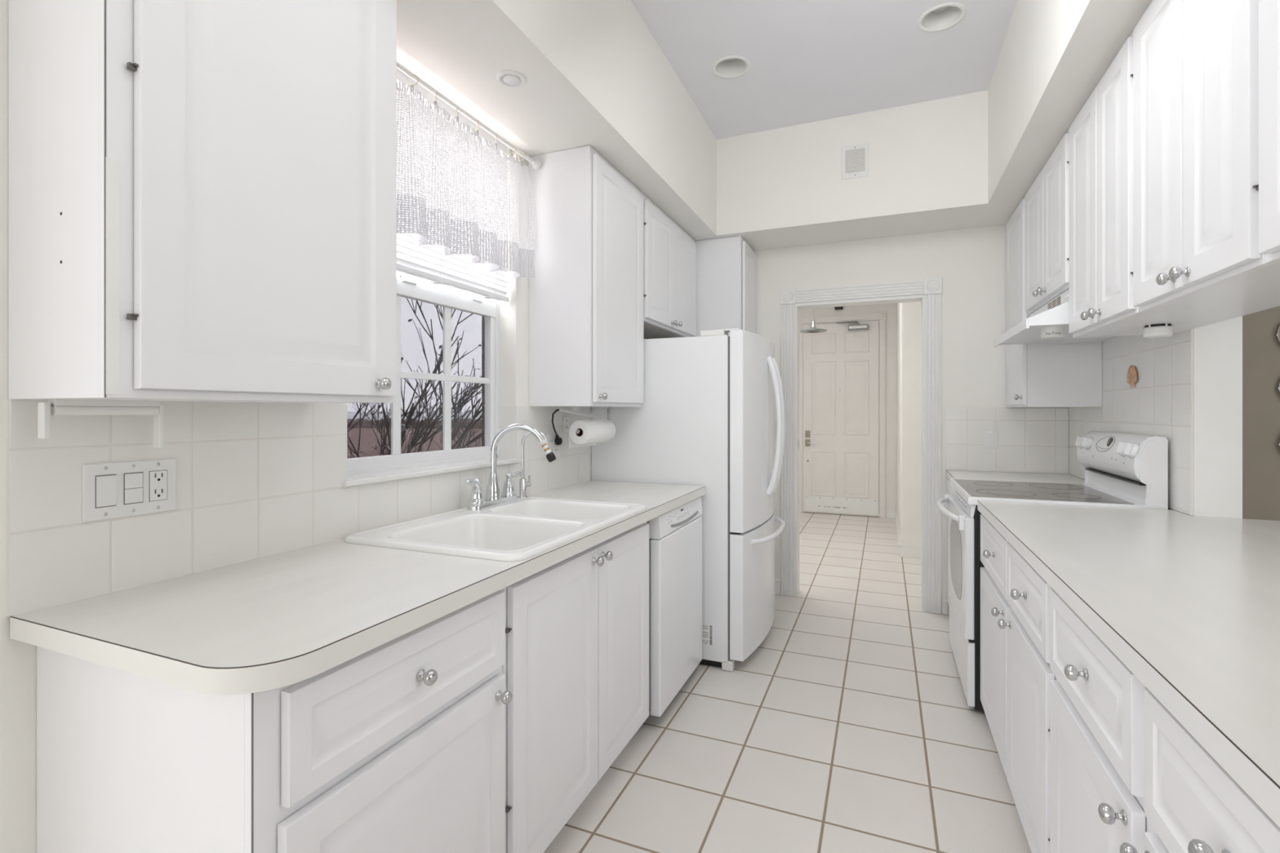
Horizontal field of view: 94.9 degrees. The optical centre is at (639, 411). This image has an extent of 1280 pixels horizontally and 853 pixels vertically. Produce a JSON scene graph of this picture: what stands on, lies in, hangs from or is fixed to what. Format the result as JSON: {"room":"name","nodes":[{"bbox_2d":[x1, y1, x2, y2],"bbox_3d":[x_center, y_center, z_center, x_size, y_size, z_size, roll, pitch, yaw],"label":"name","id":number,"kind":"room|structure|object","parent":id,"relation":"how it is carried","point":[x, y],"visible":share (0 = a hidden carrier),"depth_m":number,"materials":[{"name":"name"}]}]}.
{"room":"kitchen","nodes":[
{"label":"kitchen","id":0,"kind":"room"},
{"bbox_2d":[0,0,644,852],"bbox_3d":[-1.894,-0.310,3.239,3.017,3.200,4.130,0,0,23],"label":"wall","id":1,"kind":"structure","parent":0,"point":[18,659],"depth_m":1.08,"materials":[{"name":"beige paint"}]},
{"bbox_2d":[82,458,176,522],"bbox_3d":[-1.074,0.164,1.244,0.012,0.116,0.166,0,0,23],"label":"switch plate","id":2,"kind":"object","parent":1,"relation":"attached to","point":[115,490],"visible":1,"depth_m":1.23,"materials":[{"name":"white plastic"}]},
{"bbox_2d":[149,470,167,502],"bbox_3d":[-1.056,0.163,1.288,0.001,0.066,0.035,0,0,23],"label":"outlet","id":3,"kind":"object","parent":2,"relation":"attached to","point":[157,478],"depth_m":1.29,"materials":[{"name":"white plastic"}]},
{"bbox_2d":[8,0,396,403],"bbox_3d":[-0.871,-0.585,1.287,0.368,1.126,0.611,0,0,23],"label":"upper cabinet","id":4,"kind":"object","parent":1,"relation":"attached to","point":[202,193],"visible":1,"depth_m":1.08,"materials":[{"name":"white wood"}]},
{"bbox_2d":[37,399,164,448],"bbox_3d":[-1.041,0.028,1.146,0.026,0.100,0.192,0,0,23],"label":"towel holder","id":5,"kind":"object","parent":4,"relation":"attached to","point":[55,406],"visible":0.99,"depth_m":1.13,"materials":[{"name":"white plastic"}]},
{"bbox_2d":[6,399,591,616],"bbox_3d":[-0.755,0.176,2.159,0.100,0.397,2.312,0,0,23],"label":"backsplash","id":6,"kind":"structure","parent":1,"relation":"attached to","point":[255,480],"depth_m":1.39,"materials":[{"name":"tile"}]},
{"bbox_2d":[343,278,498,475],"bbox_3d":[-0.821,-0.465,2.200,0.072,1.370,0.886,0,0,23],"label":"window","id":7,"kind":"structure","parent":1,"relation":"in","point":[444,410],"depth_m":2.30,"materials":[{"name":"white plastic"}]},
{"bbox_2d":[342,457,520,487],"bbox_3d":[-0.756,0.215,2.165,0.143,0.018,0.894,0,0,23],"label":"trim","id":8,"kind":"structure","parent":1,"relation":"attached to","point":[380,477],"depth_m":2.04,"materials":[{"name":"stone"}]},
{"bbox_2d":[396,69,510,302],"bbox_3d":[-0.750,-0.809,2.170,0.040,0.674,0.868,0,0,23],"label":"window blind","id":9,"kind":"object","parent":1,"relation":"attached to","point":[428,262],"visible":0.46,"depth_m":2.21,"materials":[{"name":"white plastic"}]},
{"bbox_2d":[396,62,541,169],"bbox_3d":[-0.673,-1.112,2.145,0.077,0.072,1.056,0,0,23],"label":"curtain rod","id":10,"kind":"object","parent":1,"relation":"attached to","point":[535,163],"visible":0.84,"depth_m":2.18,"materials":[{"name":"white plastic"}]},
{"bbox_2d":[396,74,537,278],"bbox_3d":[-0.661,-0.832,2.117,0.091,0.548,1.011,0,0,23],"label":"valance curtain","id":11,"kind":"object","parent":10,"relation":"hanging from","point":[423,232],"visible":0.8,"depth_m":2.14,"materials":[{"name":"white fabric"}]},
{"bbox_2d":[546,433,559,459],"bbox_3d":[-0.417,0.168,2.832,0.007,0.120,0.120,0,0,23],"label":"outlet plate","id":12,"kind":"object","parent":1,"relation":"attached to","point":[555,449],"visible":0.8,"depth_m":2.83,"materials":[{"name":"white plastic"}]},
{"bbox_2d":[551,408,562,445],"bbox_3d":[-0.398,0.077,2.810,0.036,0.177,0.124,0,0,5],"label":"power cord","id":13,"kind":"object","parent":12,"relation":"attached to","point":[558,441],"visible":1,"depth_m":2.82,"materials":[{"name":"black plastic"}]},
{"bbox_2d":[562,417,570,432],"bbox_3d":[-0.368,0.067,2.950,0.007,0.077,0.075,0,0,23],"label":"outlet plate","id":14,"kind":"object","parent":1,"relation":"attached to","point":[566,420],"visible":0.88,"depth_m":2.94,"materials":[{"name":"white plastic"}]},
{"bbox_2d":[528,145,643,407],"bbox_3d":[-0.222,-0.585,2.849,0.368,1.126,0.578,0,0,23],"label":"upper cabinet","id":15,"kind":"object","parent":1,"relation":"attached to","point":[586,289],"visible":0.98,"depth_m":2.61,"materials":[{"name":"white wood"}]},
{"bbox_2d":[557,406,598,418],"bbox_3d":[-0.289,0.008,2.890,0.057,0.061,0.286,0,0,36],"label":"light","id":16,"kind":"object","parent":15,"relation":"attached to","point":[575,410],"visible":1,"depth_m":2.85,"materials":[{"name":"white plastic"}]},
{"bbox_2d":[575,406,610,434],"bbox_3d":[-0.222,0.041,2.842,0.020,0.126,0.336,0,0,23],"label":"towel holder","id":17,"kind":"object","parent":15,"relation":"attached to","point":[608,408],"visible":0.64,"depth_m":2.99,"materials":[{"name":"silver metal"}]},
{"bbox_2d":[568,419,615,448],"bbox_3d":[-0.226,0.107,2.833,0.112,0.130,0.282,0,0,23],"label":"paper towel roll","id":18,"kind":"object","parent":17,"relation":"on","point":[594,431],"visible":1,"depth_m":2.74,"materials":[{"name":"white paper"}]},
{"bbox_2d":[640,191,696,338],"bbox_3d":[0.074,-0.814,3.561,0.368,0.668,0.957,0,0,23],"label":"upper cabinet","id":19,"kind":"object","parent":1,"relation":"attached to","point":[669,252],"visible":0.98,"depth_m":3.42,"materials":[{"name":"wood"}]},
{"bbox_2d":[396,0,719,240],"bbox_3d":[-0.306,-1.464,2.515,0.471,0.627,4.010,0,0,23],"label":"soffit","id":20,"kind":"structure","parent":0,"point":[597,76],"depth_m":2.28,"materials":[{"name":"paint"}]},
{"bbox_2d":[496,70,527,88],"bbox_3d":[-0.444,-1.145,2.032,0.104,0.011,0.104,0,0,23],"label":"recessed light","id":21,"kind":"object","parent":20,"relation":"in","point":[508,78],"visible":1,"depth_m":2.02,"materials":[{"name":"white plastic"}]},
{"bbox_2d":[543,512,1031,852],"bbox_3d":[1.010,1.350,1.909,9.600,0.120,11.500,0,0,23],"label":"floor","id":22,"kind":"structure","parent":0,"point":[851,726],"depth_m":2.25,"materials":[{"name":"tile"}]},
{"bbox_2d":[36,588,512,852],"bbox_3d":[-0.715,0.853,1.272,0.668,0.874,0.625,0,0,23],"label":"base cabinet","id":23,"kind":"object","parent":22,"relation":"on","point":[397,746],"visible":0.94,"depth_m":1.04,"materials":[{"name":"white wood"}]},
{"bbox_2d":[9,480,705,695],"bbox_3d":[-0.413,0.395,2.002,0.651,0.040,2.282,0,0,23],"label":"countertop","id":24,"kind":"structure","parent":23,"relation":"on","point":[284,619],"depth_m":1.12,"materials":[{"name":"beige laminate"}]},
{"bbox_2d":[344,496,646,561],"bbox_3d":[-0.415,0.472,1.979,0.615,0.227,0.888,0,0,23],"label":"sink","id":25,"kind":"object","parent":24,"relation":"in","point":[525,528],"visible":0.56,"depth_m":1.97,"materials":[{"name":"white ceramic"}]},
{"bbox_2d":[465,422,555,510],"bbox_3d":[-0.518,0.203,2.274,0.340,0.315,0.222,0,0,-26],"label":"kitchen faucet","id":26,"kind":"object","parent":24,"relation":"on","point":[494,496],"visible":1,"depth_m":2.25,"materials":[{"name":"silver metal"}]},
{"bbox_2d":[516,431,549,497],"bbox_3d":[-0.451,0.221,2.475,0.133,0.281,0.048,0,0,-13],"label":"tap","id":27,"kind":"object","parent":24,"relation":"on","point":[522,484],"visible":0.8,"depth_m":2.46,"materials":[{"name":"silver metal"}]},
{"bbox_2d":[516,475,531,497],"bbox_3d":[-0.488,0.316,2.470,0.051,0.090,0.059,0,0,23],"label":"tap","id":28,"kind":"object","parent":27,"relation":"on","point":[522,484],"depth_m":2.46,"materials":[{"name":"silver metal"}]},
{"bbox_2d":[502,521,648,852],"bbox_3d":[-0.411,0.853,2.002,0.668,0.874,0.953,0,0,23],"label":"base cabinet","id":29,"kind":"object","parent":22,"relation":"on","point":[575,668],"visible":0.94,"depth_m":1.73,"materials":[{"name":"white wood"}]},
{"bbox_2d":[646,496,702,716],"bbox_3d":[-0.103,0.856,2.750,0.645,0.868,0.656,0,0,23],"label":"dishwasher","id":30,"kind":"object","parent":22,"relation":"on","point":[675,535],"visible":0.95,"depth_m":2.52,"materials":[{"name":"white plastic"}]},
{"bbox_2d":[646,520,651,708],"bbox_3d":[-0.125,0.811,2.759,0.598,0.778,0.656,0,0,23],"label":"tub","id":31,"kind":"object","parent":30,"relation":"in","point":[648,522],"depth_m":2.37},
{"bbox_2d":[591,328,785,671],"bbox_3d":[0.350,0.438,3.437,0.956,1.696,0.914,0,0,23],"label":"refrigerator","id":32,"kind":"object","parent":22,"relation":"on","point":[705,417],"visible":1,"depth_m":2.98,"materials":[{"name":"white metal"}]},
{"bbox_2d":[695,235,755,336],"bbox_3d":[0.463,0.071,4.144,0.639,2.438,0.409,0,0,23],"label":"pantry cabinet","id":33,"kind":"object","parent":22,"relation":"on","point":[726,267],"visible":0.2,"depth_m":3.90,"materials":[{"name":"white wood"}]},
{"bbox_2d":[946,478,952,605],"bbox_3d":[2.133,0.853,3.350,0.631,0.874,0.594,0,0,23],"label":"base cabinet","id":34,"kind":"object","parent":22,"relation":"on","point":[949,486],"visible":0.06,"depth_m":3.67,"materials":[{"name":"white wood"}]},
{"bbox_2d":[946,470,1084,483],"bbox_3d":[2.134,0.395,3.341,0.650,0.040,0.595,0,0,23],"label":"countertop","id":35,"kind":"structure","parent":34,"relation":"on","point":[1029,477],"depth_m":3.38,"materials":[{"name":"beige laminate"}]},
{"bbox_2d":[980,514,1057,852],"bbox_3d":[1.488,0.853,1.845,0.667,0.874,1.118,0,0,23],"label":"base cabinet","id":36,"kind":"object","parent":22,"relation":"on","point":[1016,674],"visible":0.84,"depth_m":1.74,"materials":[{"name":"white wood"}]},
{"bbox_2d":[977,500,1279,827],"bbox_3d":[1.500,0.395,1.182,1.136,0.040,2.335,0,0,23],"label":"countertop","id":37,"kind":"structure","parent":36,"relation":"on","point":[1190,605],"depth_m":1.15,"materials":[{"name":"beige laminate"}]},
{"bbox_2d":[936,430,1168,711],"bbox_3d":[1.809,0.694,2.736,0.760,1.193,0.758,0,0,23],"label":"range","id":38,"kind":"object","parent":22,"relation":"on","point":[1122,470],"visible":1,"depth_m":2.51,"materials":[{"name":"white metal"}]},
{"bbox_2d":[1096,436,1115,451],"bbox_3d":[2.085,0.147,2.626,0.033,0.070,0.205,0,0,23],"label":"clock","id":39,"kind":"object","parent":38,"relation":"on","point":[1103,443],"depth_m":2.62,"materials":[{"name":"white plastic"}]},
{"bbox_2d":[1049,587,1279,852],"bbox_3d":[1.063,0.853,0.822,0.667,0.874,1.094,0,0,23],"label":"base cabinet","id":40,"kind":"object","parent":22,"relation":"on","point":[1126,776],"visible":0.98,"depth_m":0.98,"materials":[{"name":"white wood"}]},
{"bbox_2d":[631,0,1017,139],"bbox_3d":[0.325,-1.869,0.260,9.600,0.183,7.930,0,0,23],"label":"ceiling","id":41,"kind":"structure","parent":0,"point":[811,60],"depth_m":2.91,"materials":[{"name":"paint"}]},
{"bbox_2d":[711,55,751,78],"bbox_3d":[0.472,-1.837,3.035,0.200,0.129,0.200,0,0,23],"label":"recessed light","id":42,"kind":"object","parent":41,"relation":"in","point":[731,66],"visible":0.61,"depth_m":3.09,"materials":[{"name":"paint"}]},
{"bbox_2d":[916,2,966,32],"bbox_3d":[1.361,-1.837,2.654,0.200,0.129,0.200,0,0,23],"label":"recessed light","id":43,"kind":"object","parent":41,"relation":"in","point":[941,17],"visible":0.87,"depth_m":2.70,"materials":[{"name":"paint"}]},
{"bbox_2d":[799,302,896,517],"bbox_3d":[2.617,-0.185,7.343,2.600,2.950,0.130,0,0,23],"label":"wall","id":44,"kind":"structure","parent":0,"point":[891,308],"depth_m":7.11,"materials":[{"name":"paint"}]},
{"bbox_2d":[834,306,843,310],"bbox_3d":[2.470,-1.306,7.301,0.110,0.087,0.060,0,0,23],"label":"door chime","id":45,"kind":"object","parent":44,"relation":"attached to","point":[841,308],"visible":0.46,"depth_m":7.28,"materials":[{"name":"black plastic"}]},
{"bbox_2d":[803,320,879,516],"bbox_3d":[2.470,0.082,7.260,0.892,2.387,0.137,0,0,23],"label":"door","id":46,"kind":"structure","parent":44,"relation":"in","point":[841,363],"depth_m":7.29,"materials":[{"name":"paint"}]},
{"bbox_2d":[799,311,886,517],"bbox_3d":[2.487,0.044,7.305,1.059,2.492,0.039,0,0,23],"label":"trim","id":47,"kind":"structure","parent":44,"relation":"attached to","point":[881,316],"depth_m":7.17,"materials":[{"name":"paint"}]},
{"bbox_2d":[885,509,895,518],"bbox_3d":[3.026,1.240,7.095,0.102,0.100,0.014,0,0,23],"label":"baseboard","id":48,"kind":"structure","parent":44,"relation":"attached to","point":[890,513],"depth_m":7.09,"materials":[{"name":"paint"}]},
{"bbox_2d":[716,90,987,251],"bbox_3d":[1.304,-1.464,3.764,1.544,0.627,0.468,0,0,23],"label":"soffit","id":49,"kind":"structure","parent":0,"point":[784,187],"depth_m":3.56,"materials":[{"name":"paint"}]},
{"bbox_2d":[841,142,868,179],"bbox_3d":[1.286,-1.495,3.513,0.152,0.198,0.009,0,0,23],"label":"ceiling vent","id":50,"kind":"object","parent":49,"relation":"in","point":[855,158],"visible":1,"depth_m":3.51,"materials":[{"name":"white plastic"}]},
{"bbox_2d":[845,147,864,173],"bbox_3d":[1.286,-1.498,3.512,0.108,0.136,0.001,0,0,23],"label":"grille","id":51,"kind":"object","parent":50,"relation":"attached to","point":[855,157],"depth_m":3.51,"materials":[{"name":"white plastic"}]},
{"bbox_2d":[896,301,920,546],"bbox_3d":[2.837,-0.185,5.346,0.862,2.950,3.390,0,0,23],"label":"wall","id":52,"kind":"structure","parent":0,"point":[908,313],"depth_m":5.19,"materials":[{"name":"paint"}]},
{"bbox_2d":[895,510,901,555],"bbox_3d":[2.693,1.240,6.142,0.014,0.100,2.030,0,0,23],"label":"baseboard","id":53,"kind":"structure","parent":52,"relation":"attached to","point":[896,519],"depth_m":5.85,"materials":[{"name":"paint"}]},
{"bbox_2d":[899,545,920,558],"bbox_3d":[2.657,1.240,5.061,0.776,0.100,0.014,0,0,23],"label":"baseboard","id":54,"kind":"structure","parent":52,"relation":"attached to","point":[913,552],"depth_m":5.17,"materials":[{"name":"paint"}]},
{"bbox_2d":[753,224,1069,613],"bbox_3d":[1.414,-0.310,4.036,2.795,3.200,0.120,0,0,23],"label":"wall","id":55,"kind":"structure","parent":0,"point":[971,263],"depth_m":3.75,"materials":[{"name":"beige paint"}]},
{"bbox_2d":[774,579,781,594],"bbox_3d":[0.905,1.240,4.175,0.188,0.100,0.014,0,0,23],"label":"baseboard","id":56,"kind":"structure","parent":55,"relation":"attached to","point":[777,582],"depth_m":4.14,"materials":[{"name":"paint"}]},
{"bbox_2d":[781,280,941,613],"bbox_3d":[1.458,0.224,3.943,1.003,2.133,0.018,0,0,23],"label":"trim","id":57,"kind":"structure","parent":55,"relation":"attached to","point":[933,301],"depth_m":3.80,"materials":[{"name":"paint"}]},
{"bbox_2d":[780,276,942,304],"bbox_3d":[1.455,-0.802,3.937,1.014,0.104,0.031,0,0,23],"label":"trim","id":58,"kind":"structure","parent":55,"relation":"attached to","point":[931,285],"depth_m":3.77,"materials":[{"name":"paint"}]},
{"bbox_2d":[942,597,947,613],"bbox_3d":[1.942,1.240,3.744,0.030,0.100,0.014,0,0,23],"label":"baseboard","id":59,"kind":"structure","parent":55,"relation":"attached to","point":[944,602],"depth_m":3.74,"materials":[{"name":"paint"}]},
{"bbox_2d":[984,430,997,448],"bbox_3d":[2.176,0.173,3.643,0.072,0.110,0.007,0,0,23],"label":"blank plate","id":60,"kind":"object","parent":55,"relation":"attached to","point":[990,436],"visible":1,"depth_m":3.64,"materials":[{"name":"white plastic"}]},
{"bbox_2d":[945,408,1068,474],"bbox_3d":[2.249,0.177,3.620,0.653,0.395,0.008,0,0,23],"label":"backsplash","id":61,"kind":"structure","parent":55,"relation":"attached to","point":[1030,440],"depth_m":3.61,"materials":[{"name":"white tile"}]},
{"bbox_2d":[976,0,1152,227],"bbox_3d":[0.915,-1.464,0.004,0.623,0.627,7.710,0,0,23],"label":"ceiling","id":62,"kind":"structure","parent":0,"point":[1054,54],"depth_m":2.29,"materials":[{"name":"paint"}]},
{"bbox_2d":[1133,0,1279,312],"bbox_3d":[1.477,-0.720,1.401,0.375,0.856,0.632,0,0,23],"label":"upper cabinet","id":63,"kind":"object","parent":62,"relation":"attached to","point":[1196,62],"visible":0.94,"depth_m":1.39,"materials":[{"name":"white wood"}]},
{"bbox_2d":[1258,0,1279,263],"bbox_3d":[1.236,-0.720,0.822,0.375,0.856,0.627,0,0,23],"label":"upper cabinet","id":64,"kind":"object","parent":62,"relation":"attached to","point":[1268,10],"visible":1,"depth_m":1.12,"materials":[{"name":"white wood"}]},
{"bbox_2d":[1076,315,1242,518],"bbox_3d":[2.331,-0.310,2.773,0.132,3.200,1.510,0,0,23],"label":"wall","id":65,"kind":"structure","parent":0,"point":[1218,346],"depth_m":2.07,"materials":[{"name":"paint"}]},
{"bbox_2d":[1025,128,1069,314],"bbox_3d":[1.997,-0.827,2.654,0.375,0.643,0.774,0,0,23],"label":"upper cabinet","id":66,"kind":"object","parent":65,"relation":"attached to","point":[1047,199],"visible":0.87,"depth_m":2.63,"materials":[{"name":"white wood"}]},
{"bbox_2d":[993,288,1114,346],"bbox_3d":[1.950,-0.405,2.673,0.475,0.196,0.766,0,0,23],"label":"range hood","id":67,"kind":"object","parent":66,"relation":"attached to","point":[1050,323],"visible":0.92,"depth_m":2.53,"materials":[{"name":"white metal"}]},
{"bbox_2d":[1005,196,1102,407],"bbox_3d":[2.264,-0.585,3.295,0.375,1.126,0.579,0,0,23],"label":"upper cabinet","id":68,"kind":"object","parent":65,"relation":"attached to","point":[1049,375],"visible":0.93,"depth_m":3.06,"materials":[{"name":"white wood"}]},
{"bbox_2d":[1069,328,1193,515],"bbox_3d":[2.265,-0.068,2.796,0.008,0.885,1.502,0,0,23],"label":"backsplash","id":69,"kind":"structure","parent":65,"relation":"attached to","point":[1161,404],"depth_m":2.40,"materials":[{"name":"tile"}]},
{"bbox_2d":[1126,364,1137,387],"bbox_3d":[2.170,-0.154,2.591,0.011,0.100,0.128,0,0,23],"label":"wall decoration","id":70,"kind":"object","parent":65,"relation":"attached to","point":[1131,378],"depth_m":2.58,"materials":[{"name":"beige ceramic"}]},
{"bbox_2d":[1069,31,1279,337],"bbox_3d":[1.722,-0.720,1.992,0.375,0.856,0.651,0,0,23],"label":"upper cabinet","id":71,"kind":"object","parent":65,"relation":"attached to","point":[1101,134],"visible":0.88,"depth_m":1.96,"materials":[{"name":"white wood"}]},
{"bbox_2d":[1142,323,1173,338],"bbox_3d":[1.756,-0.271,1.992,0.077,0.042,0.077,0,0,23],"label":"puck light","id":72,"kind":"object","parent":71,"relation":"attached to","point":[1165,330],"visible":1,"depth_m":1.97,"materials":[{"name":"white plastic"}]},
{"bbox_2d":[1242,306,1279,520],"bbox_3d":[4.166,-0.310,2.005,3.845,3.200,0.100,0,0,23],"label":"wall","id":73,"kind":"structure","parent":0,"point":[1260,342],"depth_m":2.56,"materials":[{"name":"beige paint"}]},
{"bbox_2d":[1276,325,1279,342],"bbox_3d":[2.823,-0.332,2.498,0.181,0.178,0.019,0,0,23],"label":"wall plate","id":74,"kind":"object","parent":73,"relation":"attached to","point":[1278,330],"visible":1,"depth_m":2.52,"materials":[{"name":"beige ceramic"}]},
{"bbox_3d":[2.013,-1.615,5.758,2.700,0.090,3.520,0,0,23],"label":"ceiling","id":75,"kind":"structure","parent":0,"visible":0},
{"bbox_2d":[800,308,826,333],"bbox_3d":[1.794,-1.196,6.077,0.272,0.748,0.272,0,0,23],"label":"pendant lamp","id":76,"kind":"object","parent":75,"relation":"hanging from","point":[813,329],"visible":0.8,"depth_m":6.06,"materials":[{"name":"silver metal"}]},
{"bbox_2d":[810,320,816,328],"bbox_3d":[1.794,-0.898,6.077,0.060,0.093,0.060,0,0,23],"label":"socket","id":77,"kind":"object","parent":76,"relation":"attached to","point":[813,323],"depth_m":6.06,"materials":[{"name":"silver metal"}]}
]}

